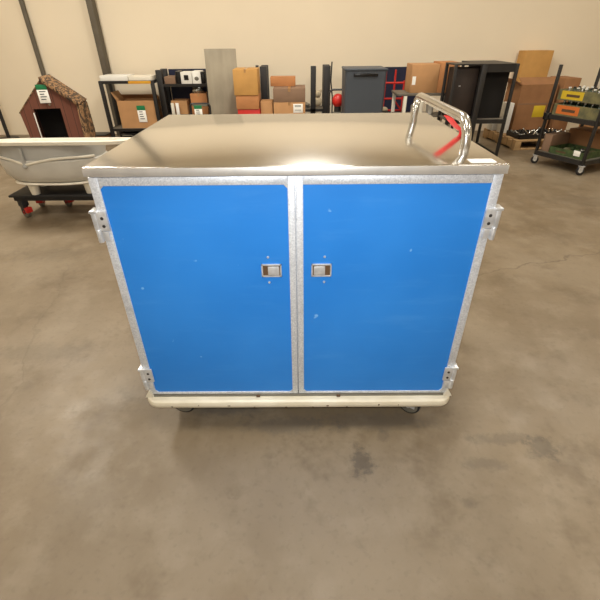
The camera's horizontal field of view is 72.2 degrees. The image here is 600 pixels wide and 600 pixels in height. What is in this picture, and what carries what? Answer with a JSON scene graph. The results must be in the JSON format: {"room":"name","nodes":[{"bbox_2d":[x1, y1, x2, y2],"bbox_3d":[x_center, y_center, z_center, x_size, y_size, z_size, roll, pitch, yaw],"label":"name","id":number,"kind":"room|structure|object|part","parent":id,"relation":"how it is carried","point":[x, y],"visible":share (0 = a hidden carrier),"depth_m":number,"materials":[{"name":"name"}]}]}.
{"room":"warehouse","nodes":[
{"label":"warehouse","id":0,"kind":"room"},
{"bbox_2d":[0,130,599,599],"bbox_3d":[0.245,0.736,1.597,13.500,0.100,13.450,0,33,0],"label":"floor","id":1,"kind":"structure","parent":0,"point":[491,492],"depth_m":1.66,"materials":[{"name":"concrete"}]},
{"bbox_2d":[0,110,19,138],"bbox_3d":[-4.935,-3.366,6.568,0.320,1.500,0.320,0,33,0],"label":"stand","id":2,"kind":"object","parent":1,"relation":"on","point":[2,120],"visible":0.74,"depth_m":6.88,"materials":[{"name":"black metal"}]},
{"bbox_2d":[8,184,93,216],"bbox_3d":[-2.233,-0.971,3.986,0.860,0.225,0.410,0,33,0],"label":"dolly","id":3,"kind":"object","parent":1,"relation":"on","point":[68,194],"visible":0.7,"depth_m":3.81,"materials":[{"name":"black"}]},
{"bbox_3d":[-2.244,-1.029,3.942,0.800,0.040,0.340,0,33,0],"label":"frame","id":4,"kind":"part","parent":3,"relation":"part of","materials":[{"name":"black metal"}]},
{"bbox_2d":[0,137,130,194],"bbox_3d":[-2.127,-1.252,3.763,1.262,0.486,0.554,0,33,0],"label":"tub","id":5,"kind":"object","parent":3,"relation":"on","point":[34,163],"visible":0.8,"depth_m":3.55,"materials":[{"name":"white ceramic"}]},
{"bbox_3d":[-2.513,-1.202,3.553,0.331,0.077,0.054,11,35,17],"label":"swag moulding","id":6,"kind":"part","parent":5,"relation":"part of","materials":[{"name":"white ceramic"}]},
{"bbox_2d":[0,151,107,182],"bbox_3d":[-2.226,-1.225,3.780,0.930,0.225,0.500,0,33,0],"label":"basin","id":7,"kind":"object","parent":5,"relation":"in","point":[53,169],"depth_m":3.57,"materials":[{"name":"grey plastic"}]},
{"bbox_3d":[-2.070,-1.197,3.539,0.581,0.077,0.081,-7,33,-9],"label":"swag moulding","id":8,"kind":"part","parent":5,"relation":"part of","materials":[{"name":"white ceramic"}]},
{"bbox_2d":[19,74,95,137],"bbox_3d":[-3.121,-2.326,5.319,0.716,1.013,0.480,-7,33,-11],"label":"house","id":9,"kind":"object","parent":1,"relation":"on","point":[68,115],"visible":0.75,"depth_m":5.17,"materials":[{"name":"brown wood"}]},
{"bbox_3d":[-3.261,-2.141,5.139,0.012,0.360,0.006,-7,33,-11],"label":"door trim","id":10,"kind":"part","parent":9,"relation":"part of","materials":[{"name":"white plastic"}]},
{"bbox_2d":[35,84,50,102],"bbox_3d":[-3.093,-2.480,4.951,0.120,0.200,0.005,-7,33,-11],"label":"price tag","id":11,"kind":"object","parent":9,"relation":"attached to","point":[42,92],"visible":1,"depth_m":4.95,"materials":[{"name":"white paper"}]},
{"bbox_2d":[96,132,110,136],"bbox_3d":[-3.250,-2.660,6.724,0.280,0.115,0.260,0,33,0],"label":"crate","id":12,"kind":"object","parent":1,"relation":"on","point":[98,134],"visible":0.25,"depth_m":6.69,"materials":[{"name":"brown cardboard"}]},
{"bbox_2d":[98,79,160,136],"bbox_3d":[-2.643,-3.059,6.637,0.840,0.870,0.412,0,33,0],"label":"storage rack","id":13,"kind":"object","parent":1,"relation":"on","point":[118,127],"visible":0.47,"depth_m":6.48,"materials":[{"name":"black metal"}]},
{"bbox_3d":[-3.038,-2.965,6.497,0.050,0.870,0.050,0,33,0],"label":"post","id":14,"kind":"part","parent":13,"relation":"part of","materials":[{"name":"black metal"}]},
{"bbox_3d":[-3.038,-3.154,6.791,0.050,0.870,0.050,0,33,0],"label":"post","id":15,"kind":"part","parent":13,"relation":"part of","materials":[{"name":"black metal"}]},
{"bbox_2d":[99,74,133,80],"bbox_3d":[-2.827,-3.451,6.379,0.420,0.070,0.340,0,33,0],"label":"paper roll","id":16,"kind":"object","parent":13,"relation":"on","point":[108,77],"visible":0.86,"depth_m":6.25,"materials":[{"name":"white paper"}]},
{"bbox_3d":[-2.646,-3.412,6.417,0.836,0.038,0.400,0,33,0],"label":"shelf rail","id":17,"kind":"part","parent":13,"relation":"part of","materials":[{"name":"black metal"}]},
{"bbox_3d":[-2.640,-2.843,6.783,0.836,0.038,0.400,0,33,0],"label":"shelf rail","id":18,"kind":"part","parent":13,"relation":"part of","materials":[{"name":"black metal"}]},
{"bbox_2d":[113,124,145,128],"bbox_3d":[-2.641,-2.855,6.775,0.790,0.008,0.392,0,33,0],"label":"shelf","id":19,"kind":"object","parent":13,"relation":"attached to","point":[119,126],"depth_m":6.63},
{"bbox_2d":[111,90,162,127],"bbox_3d":[-2.605,-3.079,6.632,0.646,0.520,0.321,0,33,0],"label":"cardboard box","id":20,"kind":"object","parent":13,"relation":"on","point":[127,103],"visible":0.8,"depth_m":6.56,"materials":[{"name":"brown cardboard"}]},
{"bbox_2d":[136,106,147,121],"bbox_3d":[-2.503,-2.946,6.514,0.130,0.240,0.005,0,33,0],"label":"price tag","id":21,"kind":"object","parent":20,"relation":"attached to","point":[141,111],"visible":1,"depth_m":6.51,"materials":[{"name":"white paper"}]},
{"bbox_2d":[128,74,155,80],"bbox_3d":[-2.432,-3.461,6.397,0.350,0.060,0.340,0,33,0],"label":"paper roll","id":22,"kind":"object","parent":13,"relation":"on","point":[137,77],"visible":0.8,"depth_m":6.26,"materials":[{"name":"white paper"}]},
{"bbox_3d":[-2.248,-2.970,6.493,0.050,0.870,0.050,0,33,0],"label":"post","id":23,"kind":"part","parent":13,"relation":"part of","materials":[{"name":"black metal"}]},
{"bbox_2d":[120,131,140,136],"bbox_3d":[-2.800,-2.730,6.822,0.260,0.120,0.338,0,33,0],"label":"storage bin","id":24,"kind":"object","parent":1,"relation":"on","point":[125,133],"visible":0.55,"depth_m":6.70,"materials":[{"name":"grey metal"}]},
{"bbox_2d":[155,69,209,117],"bbox_3d":[-1.793,-3.198,6.720,0.850,1.000,0.360,0,33,0],"label":"storage rack","id":25,"kind":"object","parent":1,"relation":"on","point":[164,90],"visible":0.3,"depth_m":6.49,"materials":[{"name":"black metal"}]},
{"bbox_3d":[-2.173,-3.123,6.608,0.090,1.000,0.090,0,33,0],"label":"post","id":26,"kind":"part","parent":25,"relation":"part of","materials":[{"name":"black metal"}]},
{"bbox_3d":[-2.173,-3.269,6.835,0.090,1.000,0.090,0,33,0],"label":"post","id":27,"kind":"part","parent":25,"relation":"part of","materials":[{"name":"black metal"}]},
{"bbox_2d":[164,75,176,83],"bbox_3d":[-2.021,-3.482,6.501,0.170,0.100,0.260,0,33,0],"label":"cardboard box","id":28,"kind":"object","parent":25,"relation":"on","point":[170,79],"visible":0.76,"depth_m":6.40,"materials":[{"name":"brown cardboard"}]},
{"bbox_2d":[171,103,175,114],"bbox_3d":[-2.038,-3.067,6.605,0.050,0.170,0.008,0,33,0],"label":"leaflet","id":29,"kind":"object","parent":25,"relation":"on","point":[172,104],"visible":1,"depth_m":6.60,"materials":[{"name":"white paper"}]},
{"bbox_2d":[175,103,179,114],"bbox_3d":[-1.963,-3.067,6.604,0.050,0.170,0.008,0,33,0],"label":"leaflet","id":30,"kind":"object","parent":25,"relation":"on","point":[176,104],"visible":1,"depth_m":6.60,"materials":[{"name":"white paper"}]},
{"bbox_2d":[175,70,182,83],"bbox_3d":[-1.891,-3.507,6.473,0.070,0.170,0.240,0,33,0],"label":"product box","id":31,"kind":"object","parent":25,"relation":"on","point":[177,73],"visible":0.84,"depth_m":6.38,"materials":[{"name":"cardboard"}]},
{"bbox_2d":[171,99,190,113],"bbox_3d":[-1.938,-3.166,6.729,0.250,0.200,0.240,0,33,0],"label":"cardboard box","id":32,"kind":"object","parent":25,"relation":"on","point":[184,104],"visible":0.83,"depth_m":6.64,"materials":[{"name":"brown cardboard"}]},
{"bbox_3d":[-1.796,-3.441,6.563,0.846,0.038,0.360,0,33,0],"label":"shelf rail","id":33,"kind":"part","parent":25,"relation":"part of","materials":[{"name":"black metal"}]},
{"bbox_2d":[180,71,192,83],"bbox_3d":[-1.761,-3.503,6.475,0.170,0.160,0.242,0,33,0],"label":"product box","id":34,"kind":"object","parent":25,"relation":"on","point":[186,76],"visible":0.79,"depth_m":6.38,"materials":[{"name":"white cardboard"}]},
{"bbox_2d":[168,69,206,107],"bbox_3d":[-1.783,-3.320,6.900,0.680,0.970,0.015,0,33,0],"label":"sheet","id":35,"kind":"object","parent":25,"relation":"hanging from","point":[177,92],"visible":0.21,"depth_m":6.80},
{"bbox_2d":[192,70,202,83],"bbox_3d":[-1.601,-3.508,6.471,0.130,0.170,0.243,0,33,0],"label":"product box","id":36,"kind":"object","parent":25,"relation":"on","point":[196,76],"visible":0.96,"depth_m":6.37,"materials":[{"name":"white cardboard"}]},
{"bbox_2d":[190,92,208,113],"bbox_3d":[-1.608,-3.205,6.691,0.260,0.301,0.282,0,33,0],"label":"cardboard box","id":37,"kind":"object","parent":25,"relation":"on","point":[195,97],"visible":0.44,"depth_m":6.54,"materials":[{"name":"brown cardboard"}]},
{"bbox_2d":[192,87,203,92],"bbox_3d":[-1.630,-3.356,6.570,0.200,0.085,0.140,0,33,0],"label":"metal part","id":38,"kind":"object","parent":37,"relation":"on","point":[195,89],"visible":0.89,"depth_m":6.53,"materials":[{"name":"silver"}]},
{"bbox_2d":[200,71,205,83],"bbox_3d":[-1.511,-3.505,6.474,0.050,0.160,0.240,0,33,0],"label":"product box","id":39,"kind":"object","parent":25,"relation":"on","point":[203,80],"visible":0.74,"depth_m":6.39,"materials":[{"name":"black cardboard"}]},
{"bbox_3d":[-1.413,-3.128,6.604,0.090,1.000,0.090,0,33,0],"label":"post","id":40,"kind":"part","parent":25,"relation":"part of","materials":[{"name":"black metal"}]},
{"bbox_2d":[189,103,211,114],"bbox_3d":[-1.432,-2.648,6.198,0.308,0.634,0.373,0,33,0],"label":"chair","id":41,"kind":"object","parent":1,"relation":"on","point":[191,104],"visible":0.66,"depth_m":5.89,"materials":[{"name":"black metal"}]},
{"bbox_2d":[194,105,202,114],"bbox_3d":[-1.464,-2.713,5.934,0.110,0.170,0.005,0,33,0],"label":"price tag","id":42,"kind":"object","parent":41,"relation":"hanging from","point":[197,108],"visible":0.78,"depth_m":5.92,"materials":[{"name":"white paper"}]},
{"bbox_2d":[204,49,237,113],"bbox_3d":[-1.165,-3.091,6.287,0.460,1.276,0.157,0,33,0],"label":"leaning board","id":43,"kind":"object","parent":1,"relation":"on","point":[219,63],"visible":0.51,"depth_m":6.16,"materials":[{"name":"beige wood"}]},
{"bbox_2d":[238,107,260,113],"bbox_3d":[-0.732,-2.613,6.215,0.320,0.545,0.400,0,33,0],"label":"cardboard box","id":44,"kind":"object","parent":1,"relation":"on","point":[240,111],"visible":0.21,"depth_m":5.92,"materials":[{"name":"red cardboard"}]},
{"bbox_2d":[236,92,260,108],"bbox_3d":[-0.745,-2.919,6.018,0.320,0.180,0.420,0,33,0],"label":"cardboard box","id":45,"kind":"object","parent":44,"relation":"on","point":[242,101],"visible":0.77,"depth_m":5.84,"materials":[{"name":"brown cardboard"}]},
{"bbox_2d":[232,67,260,94],"bbox_3d":[-0.755,-3.124,5.874,0.335,0.321,0.422,0,33,0],"label":"cardboard box","id":46,"kind":"object","parent":45,"relation":"on","point":[246,80],"visible":1,"depth_m":5.70,"materials":[{"name":"brown cardboard"}]},
{"bbox_2d":[260,99,273,113],"bbox_3d":[-0.477,-2.633,6.154,0.170,0.640,0.260,0,33,0],"label":"cardboard box","id":47,"kind":"object","parent":1,"relation":"on","point":[267,106],"visible":0.36,"depth_m":5.92,"materials":[{"name":"brown cardboard"}]},
{"bbox_2d":[273,102,304,113],"bbox_3d":[-0.147,-2.660,6.195,0.450,0.636,0.503,0,33,0],"label":"cardboard box","id":48,"kind":"object","parent":1,"relation":"on","point":[279,107],"visible":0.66,"depth_m":5.85,"materials":[{"name":"brown cardboard"}]},
{"bbox_2d":[273,85,304,101],"bbox_3d":[-0.151,-3.002,5.976,0.450,0.176,0.502,0,33,0],"label":"cardboard box","id":49,"kind":"object","parent":48,"relation":"on","point":[296,93],"visible":0.89,"depth_m":5.77,"materials":[{"name":"brown cardboard"}]},
{"bbox_2d":[270,76,295,85],"bbox_3d":[-0.247,-3.196,6.005,0.360,0.120,0.200,0,33,0],"label":"cardboard box","id":50,"kind":"object","parent":49,"relation":"on","point":[274,80],"visible":1,"depth_m":5.93,"materials":[{"name":"brown cardboard"}]},
{"bbox_2d":[255,64,330,112],"bbox_3d":[-0.118,-3.183,6.633,1.170,1.040,0.400,0,33,0],"label":"storage rack","id":51,"kind":"object","parent":1,"relation":"on","point":[326,70],"visible":0.42,"depth_m":6.36,"materials":[{"name":"black metal"}]},
{"bbox_3d":[-0.551,-3.100,6.511,0.105,1.040,0.105,0,33,0],"label":"post","id":52,"kind":"part","parent":51,"relation":"part of","materials":[{"name":"black metal"}]},
{"bbox_3d":[-0.551,-3.260,6.759,0.105,1.040,0.105,0,33,0],"label":"post","id":53,"kind":"part","parent":51,"relation":"part of","materials":[{"name":"black metal"}]},
{"bbox_3d":[0.206,-3.093,6.488,0.080,1.040,0.060,0,33,0],"label":"post","id":54,"kind":"part","parent":51,"relation":"part of","materials":[{"name":"black metal"}]},
{"bbox_3d":[-0.068,-3.107,6.681,1.066,0.038,0.400,0,33,0],"label":"shelf rail","id":55,"kind":"part","parent":51,"relation":"part of","materials":[{"name":"black metal"}]},
{"bbox_2d":[316,89,321,105],"bbox_3d":[0.286,-3.265,6.647,0.134,0.247,0.116,0,33,0],"label":"toy","id":56,"kind":"object","parent":51,"relation":"on","point":[318,93],"visible":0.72,"depth_m":6.62,"materials":[{"name":"fabric"}]},
{"bbox_3d":[0.414,-3.266,6.754,0.105,1.040,0.105,0,33,0],"label":"post","id":57,"kind":"part","parent":51,"relation":"part of","materials":[{"name":"black metal"}]},
{"bbox_3d":[0.414,-3.106,6.506,0.105,1.040,0.105,0,33,0],"label":"post","id":58,"kind":"part","parent":51,"relation":"part of","materials":[{"name":"black metal"}]},
{"bbox_2d":[81,92,509,413],"bbox_3d":[-0.010,-0.217,1.843,1.276,1.240,0.965,0,33,0],"label":"cart","id":59,"kind":"object","parent":1,"relation":"on","point":[312,259],"visible":1,"depth_m":1.41,"materials":[{"name":"metal"}]},
{"bbox_3d":[-0.319,0.006,1.467,0.614,0.894,0.020,0,33,0],"label":"door","id":60,"kind":"part","parent":59,"relation":"part of","materials":[{"name":"metal"}]},
{"bbox_3d":[-0.316,0.012,1.472,0.564,0.858,0.015,0,33,0],"label":"door panel","id":61,"kind":"part","parent":59,"relation":"part of","materials":[{"name":"blue metal"}]},
{"bbox_2d":[82,112,508,176],"bbox_3d":[-0.014,-0.627,1.583,1.234,0.029,0.935,0,33,0],"label":"countertop","id":62,"kind":"structure","parent":59,"relation":"on","point":[312,139],"depth_m":1.42,"materials":[{"name":"silver metal"}]},
{"bbox_3d":[-0.007,0.393,1.720,1.229,0.028,0.032,0,33,0],"label":"rail","id":63,"kind":"part","parent":59,"relation":"part of","materials":[{"name":"grey metal"}]},
{"bbox_3d":[0.295,0.008,1.469,0.564,0.858,0.015,0,33,0],"label":"door panel","id":64,"kind":"part","parent":59,"relation":"part of","materials":[{"name":"blue metal"}]},
{"bbox_3d":[0.298,0.002,1.463,0.614,0.894,0.020,0,33,0],"label":"door","id":65,"kind":"part","parent":59,"relation":"part of","materials":[{"name":"metal"}]},
{"bbox_3d":[0.493,-0.652,1.478,0.029,0.121,0.595,-2,33,-2],"label":"push handle","id":66,"kind":"part","parent":59,"relation":"part of","materials":[{"name":"silver metal"}]},
{"bbox_2d":[443,115,460,133],"bbox_3d":[0.551,-0.631,1.466,0.029,0.131,0.174,25,41,34],"label":"strap","id":67,"kind":"object","parent":59,"relation":"hanging from","point":[451,120],"visible":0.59,"depth_m":1.45,"materials":[{"name":"red fabric"}]},
{"bbox_2d":[467,159,495,162],"bbox_3d":[0.534,-0.410,1.209,0.074,0.001,0.040,0,33,0],"label":"paper label","id":68,"kind":"object","parent":59,"relation":"on","point":[470,160],"visible":1,"depth_m":1.21,"materials":[{"name":"white paper"}]},
{"bbox_2d":[330,62,332,112],"bbox_3d":[0.492,-3.039,6.339,0.068,1.095,0.032,12,35,19],"label":"cable","id":69,"kind":"object","parent":1,"relation":"on","point":[331,62],"visible":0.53,"depth_m":6.20,"materials":[{"name":"black rubber"}]},
{"bbox_2d":[328,89,341,112],"bbox_3d":[0.523,-2.573,5.885,0.290,0.813,0.158,8,34,13],"label":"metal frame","id":70,"kind":"object","parent":1,"relation":"on","point":[337,98],"visible":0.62,"depth_m":5.70,"materials":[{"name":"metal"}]},
{"bbox_3d":[0.529,-2.785,5.746,0.158,0.180,0.162,0,33,0],"label":"red tank","id":71,"kind":"part","parent":70,"relation":"part of","materials":[{"name":"metal"}]},
{"bbox_2d":[341,66,387,112],"bbox_3d":[0.815,-2.490,5.501,0.524,1.085,0.512,0,33,0],"label":"bin","id":72,"kind":"object","parent":1,"relation":"on","point":[363,87],"visible":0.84,"depth_m":5.14,"materials":[{"name":"plastic"}]},
{"bbox_3d":[0.810,-2.936,5.215,0.524,0.025,0.508,0,33,0],"label":"lid","id":73,"kind":"part","parent":72,"relation":"part of","materials":[{"name":"plastic"}]},
{"bbox_3d":[0.806,-2.753,5.032,0.300,0.035,0.010,0,33,0],"label":"handle","id":74,"kind":"part","parent":72,"relation":"part of","materials":[{"name":"black plastic"}]},
{"bbox_2d":[382,107,388,112],"bbox_3d":[1.213,-2.578,6.122,0.130,0.553,0.250,0,33,0],"label":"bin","id":75,"kind":"object","parent":1,"relation":"on","point":[385,109],"visible":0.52,"depth_m":5.91,"materials":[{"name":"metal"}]},
{"bbox_2d":[383,70,404,111],"bbox_3d":[1.386,-2.916,6.232,0.340,1.000,0.240,0,33,0],"label":"wire frame","id":76,"kind":"object","parent":1,"relation":"on","point":[394,82],"visible":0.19,"depth_m":6.12,"materials":[{"name":"paint"}]},
{"bbox_2d":[384,67,415,112],"bbox_3d":[1.547,-3.246,6.741,0.740,1.000,0.015,0,33,0],"label":"sheet","id":77,"kind":"object","parent":1,"relation":"on","point":[401,71],"visible":0.07,"depth_m":6.62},
{"bbox_2d":[391,90,449,126],"bbox_3d":[1.727,-2.601,5.964,0.800,0.755,0.450,0,33,0],"label":"bench","id":78,"kind":"object","parent":1,"relation":"on","point":[403,93],"visible":0.23,"depth_m":5.68,"materials":[{"name":"grey metal"}]},
{"bbox_3d":[1.370,-2.693,6.140,0.045,0.725,0.045,0,33,0],"label":"leg","id":79,"kind":"part","parent":78,"relation":"part of","materials":[{"name":"silver metal"}]},
{"bbox_3d":[1.439,-2.477,5.804,0.045,0.725,0.045,0,33,0],"label":"leg","id":80,"kind":"part","parent":78,"relation":"part of","materials":[{"name":"silver metal"}]},
{"bbox_2d":[391,112,441,116],"bbox_3d":[1.726,-2.671,5.919,0.760,0.020,0.350,0,33,0],"label":"shelf","id":81,"kind":"object","parent":78,"relation":"attached to","point":[434,114],"depth_m":5.91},
{"bbox_3d":[1.669,-2.478,5.802,0.045,0.725,0.045,0,33,0],"label":"leg","id":82,"kind":"part","parent":78,"relation":"part of","materials":[{"name":"grey metal"}]},
{"bbox_2d":[404,63,439,92],"bbox_3d":[1.672,-3.059,5.663,0.360,0.340,0.361,0,33,0],"label":"cardboard box","id":83,"kind":"object","parent":78,"relation":"on","point":[420,77],"visible":1,"depth_m":5.53,"materials":[{"name":"brown cardboard"}]},
{"bbox_2d":[426,104,432,114],"bbox_3d":[1.835,-2.720,5.822,0.100,0.165,0.100,0,33,0],"label":"jug","id":84,"kind":"object","parent":78,"relation":"on","point":[429,109],"visible":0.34,"depth_m":5.80,"materials":[{"name":"white plastic"}]},
{"bbox_2d":[434,61,459,92],"bbox_3d":[1.985,-3.070,5.656,0.255,0.360,0.360,0,33,0],"label":"cardboard box","id":85,"kind":"object","parent":78,"relation":"on","point":[442,63],"visible":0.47,"depth_m":5.51,"materials":[{"name":"brown cardboard"}]},
{"bbox_2d":[437,60,519,155],"bbox_3d":[2.292,-2.612,5.635,0.785,1.120,0.770,0,33,0],"label":"shelving unit","id":86,"kind":"object","parent":1,"relation":"on","point":[486,65],"visible":0.52,"depth_m":5.26,"materials":[{"name":"black metal"}]},
{"bbox_3d":[1.917,-2.606,5.631,0.035,1.120,0.035,0,33,0],"label":"post","id":87,"kind":"part","parent":86,"relation":"part of","materials":[{"name":"black metal"}]},
{"bbox_3d":[1.917,-2.410,5.328,0.035,1.120,0.035,0,33,0],"label":"post","id":88,"kind":"part","parent":86,"relation":"part of","materials":[{"name":"black metal"}]},
{"bbox_2d":[442,67,479,118],"bbox_3d":[2.091,-2.711,5.385,0.285,0.580,0.304,0,33,0],"label":"base cabinet","id":89,"kind":"object","parent":86,"relation":"on","point":[466,77],"visible":0.71,"depth_m":5.25,"materials":[{"name":"metal"}]},
{"bbox_3d":[2.090,-2.630,5.259,0.245,0.540,0.003,0,33,0],"label":"door","id":90,"kind":"part","parent":89,"relation":"part of","materials":[{"name":"black metal"}]},
{"bbox_3d":[2.296,-2.547,5.677,0.780,0.015,0.750,0,33,0],"label":"shelf","id":91,"kind":"part","parent":86,"relation":"part of","materials":[{"name":"black metal"}]},
{"bbox_3d":[2.293,-2.327,5.369,0.715,0.050,0.014,0,33,0],"label":"shelf rail","id":92,"kind":"part","parent":86,"relation":"part of","materials":[{"name":"black metal"}]},
{"bbox_3d":[2.668,-2.815,5.944,0.035,1.120,0.030,0,33,0],"label":"post","id":93,"kind":"part","parent":86,"relation":"part of","materials":[{"name":"black metal"}]},
{"bbox_3d":[2.267,-2.420,5.337,0.065,1.120,0.060,0,33,0],"label":"post","id":94,"kind":"part","parent":86,"relation":"part of","materials":[{"name":"black metal"}]},
{"bbox_3d":[2.290,-3.076,5.336,0.780,0.015,0.750,0,33,0],"label":"shelf","id":95,"kind":"part","parent":86,"relation":"part of","materials":[{"name":"black metal"}]},
{"bbox_3d":[2.671,-2.181,5.916,0.020,0.025,0.705,0,33,0],"label":"floor rail","id":96,"kind":"part","parent":86,"relation":"part of","materials":[{"name":"black metal"}]},
{"bbox_2d":[469,65,509,117],"bbox_3d":[2.473,-2.821,5.530,0.320,0.600,0.600,0,33,0],"label":"equipment case","id":97,"kind":"object","parent":86,"relation":"on","point":[495,84],"visible":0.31,"depth_m":5.30,"materials":[{"name":"paint"}]},
{"bbox_3d":[2.470,-2.841,5.037,0.350,0.090,0.014,0,33,0],"label":"shelf rail","id":98,"kind":"part","parent":86,"relation":"part of","materials":[{"name":"black metal"}]},
{"bbox_3d":[2.667,-2.415,5.324,0.035,1.120,0.035,0,33,0],"label":"post","id":99,"kind":"part","parent":86,"relation":"part of","materials":[{"name":"black metal"}]},
{"bbox_2d":[482,128,543,149],"bbox_3d":[3.547,-2.518,6.378,1.000,0.135,0.960,-4,33,-5],"label":"pallet","id":100,"kind":"object","parent":1,"relation":"on","point":[513,143],"visible":0.42,"depth_m":6.08,"materials":[{"name":"brown wood"}]},
{"bbox_2d":[486,124,497,129],"bbox_3d":[3.080,-2.817,6.538,0.120,0.200,0.160,-4,33,-5],"label":"product box","id":101,"kind":"object","parent":100,"relation":"on","point":[489,126],"visible":0.36,"depth_m":6.51,"materials":[{"name":"brown cardboard"}]},
{"bbox_2d":[496,102,514,132],"bbox_3d":[3.139,-2.790,6.293,0.100,0.420,0.160,-4,33,-5],"label":"product box","id":102,"kind":"object","parent":100,"relation":"on","point":[511,107],"visible":0.47,"depth_m":6.25,"materials":[{"name":"white cardboard"}]},
{"bbox_2d":[504,77,558,129],"bbox_3d":[3.425,-3.002,6.316,0.719,0.746,0.402,-4,33,-5],"label":"cardboard box","id":103,"kind":"object","parent":100,"relation":"on","point":[531,96],"visible":0.81,"depth_m":6.14,"materials":[{"name":"brown cardboard"}]},
{"bbox_2d":[516,50,553,81],"bbox_3d":[3.714,-3.407,6.773,0.460,1.200,0.200,-4,33,-5],"label":"cardboard box","id":104,"kind":"object","parent":103,"relation":"on","point":[533,63],"visible":0.44,"depth_m":6.46,"materials":[{"name":"brown cardboard"}]},
{"bbox_2d":[506,129,558,138],"bbox_3d":[3.538,-2.470,6.123,0.780,0.060,0.360,-4,33,-5],"label":"tray","id":105,"kind":"object","parent":100,"relation":"on","point":[512,134],"visible":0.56,"depth_m":6.00,"materials":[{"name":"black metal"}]},
{"bbox_2d":[546,76,581,130],"bbox_3d":[3.956,-3.004,6.316,0.240,0.740,0.380,-4,33,-5],"label":"cardboard box","id":106,"kind":"object","parent":100,"relation":"on","point":[564,82],"visible":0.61,"depth_m":6.12,"materials":[{"name":"brown cardboard"}]},
{"bbox_2d":[530,64,599,174],"bbox_3d":[3.529,-2.207,4.987,0.847,1.120,0.704,-15,36,-21],"label":"rack","id":107,"kind":"object","parent":1,"relation":"on","point":[548,115],"visible":0.69,"depth_m":4.91,"materials":[{"name":"black metal"}]},
{"bbox_3d":[3.045,-2.312,5.056,0.030,1.010,0.030,-15,36,-21],"label":"post","id":108,"kind":"part","parent":107,"relation":"part of","materials":[{"name":"black metal"}]},
{"bbox_2d":[541,131,570,151],"bbox_3d":[3.274,-2.030,5.269,0.340,0.200,0.110,-15,36,-21],"label":"cardboard box","id":109,"kind":"object","parent":107,"relation":"on","point":[556,138],"visible":0.77,"depth_m":5.21,"materials":[{"name":"brown cardboard"}]},
{"bbox_3d":[3.533,-1.850,5.217,0.808,0.050,0.668,-15,36,-21],"label":"shelf rail","id":110,"kind":"part","parent":107,"relation":"part of","materials":[{"name":"black metal"}]},
{"bbox_2d":[538,150,599,160],"bbox_3d":[3.533,-1.866,5.206,0.760,0.010,0.620,-15,36,-21],"label":"shelf","id":111,"kind":"object","parent":107,"relation":"attached to","point":[543,153],"depth_m":5.04,"materials":[{"name":"grey metal"}]},
{"bbox_3d":[3.529,-2.215,4.982,0.808,0.050,0.668,-15,36,-21],"label":"shelf rail","id":112,"kind":"part","parent":107,"relation":"part of","materials":[{"name":"black metal"}]},
{"bbox_2d":[549,143,599,159],"bbox_3d":[3.401,-1.837,5.082,0.362,0.075,0.442,-15,36,-21],"label":"tray","id":113,"kind":"object","parent":107,"relation":"on","point":[556,149],"visible":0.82,"depth_m":5.05,"materials":[{"name":"green plastic"}]},
{"bbox_2d":[573,150,580,156],"bbox_3d":[3.295,-1.743,4.898,0.003,0.060,0.080,-15,36,-21],"label":"tag","id":114,"kind":"object","parent":113,"relation":"attached to","point":[576,153],"visible":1,"depth_m":4.90,"materials":[{"name":"paper"}]},
{"bbox_2d":[552,102,599,120],"bbox_3d":[3.366,-2.237,4.859,0.362,0.120,0.562,-15,36,-21],"label":"tray","id":115,"kind":"object","parent":107,"relation":"on","point":[562,109],"visible":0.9,"depth_m":4.79,"materials":[{"name":"green plastic"}]},
{"bbox_2d":[561,109,574,112],"bbox_3d":[3.166,-2.232,4.859,0.001,0.030,0.168,-15,36,-21],"label":"print","id":116,"kind":"object","parent":115,"relation":"attached to","point":[562,110],"depth_m":4.86},
{"bbox_2d":[557,87,599,104],"bbox_3d":[3.364,-2.371,4.773,0.362,0.110,0.542,-15,36,-21],"label":"tray","id":117,"kind":"object","parent":107,"relation":"on","point":[564,94],"visible":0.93,"depth_m":4.72,"materials":[{"name":"plastic"}]},
{"bbox_2d":[566,94,579,97],"bbox_3d":[3.166,-2.364,4.771,0.001,0.028,0.162,-15,36,-21],"label":"print","id":118,"kind":"object","parent":117,"relation":"attached to","point":[567,95],"depth_m":4.77},
{"bbox_2d":[568,126,599,148],"bbox_3d":[3.702,-2.019,5.207,0.280,0.240,0.500,-15,36,-21],"label":"cardboard box","id":119,"kind":"object","parent":107,"relation":"on","point":[579,135],"visible":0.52,"depth_m":5.18,"materials":[{"name":"brown cardboard"}]},
{"bbox_3d":[3.737,-2.499,5.336,0.030,1.010,0.030,-15,36,-21],"label":"post","id":120,"kind":"part","parent":107,"relation":"part of","materials":[{"name":"black metal"}]},
{"bbox_3d":[3.320,-2.007,4.579,0.030,1.010,0.030,-15,36,-21],"label":"post","id":121,"kind":"part","parent":107,"relation":"part of","materials":[{"name":"black metal"}]},
{"bbox_2d":[0,0,599,134],"bbox_3d":[0.234,-4.746,6.136,13.700,4.400,0.120,0,33,0],"label":"wall","id":122,"kind":"structure","parent":0,"point":[290,37],"depth_m":6.46,"materials":[{"name":"beige paint"}]},
{"bbox_2d":[18,0,45,75],"bbox_3d":[-4.186,-4.657,6.068,0.068,4.200,0.070,0,33,0],"label":"trim","id":123,"kind":"structure","parent":122,"relation":"attached to","point":[21,2],"depth_m":6.40,"materials":[{"name":"grey paint"}]},
{"bbox_2d":[85,0,123,134],"bbox_3d":[-3.136,-4.649,6.039,0.090,4.200,0.145,0,33,0],"label":"trim","id":124,"kind":"structure","parent":122,"relation":"attached to","point":[91,4],"depth_m":6.42,"materials":[{"name":"grey paint"}]}
]}

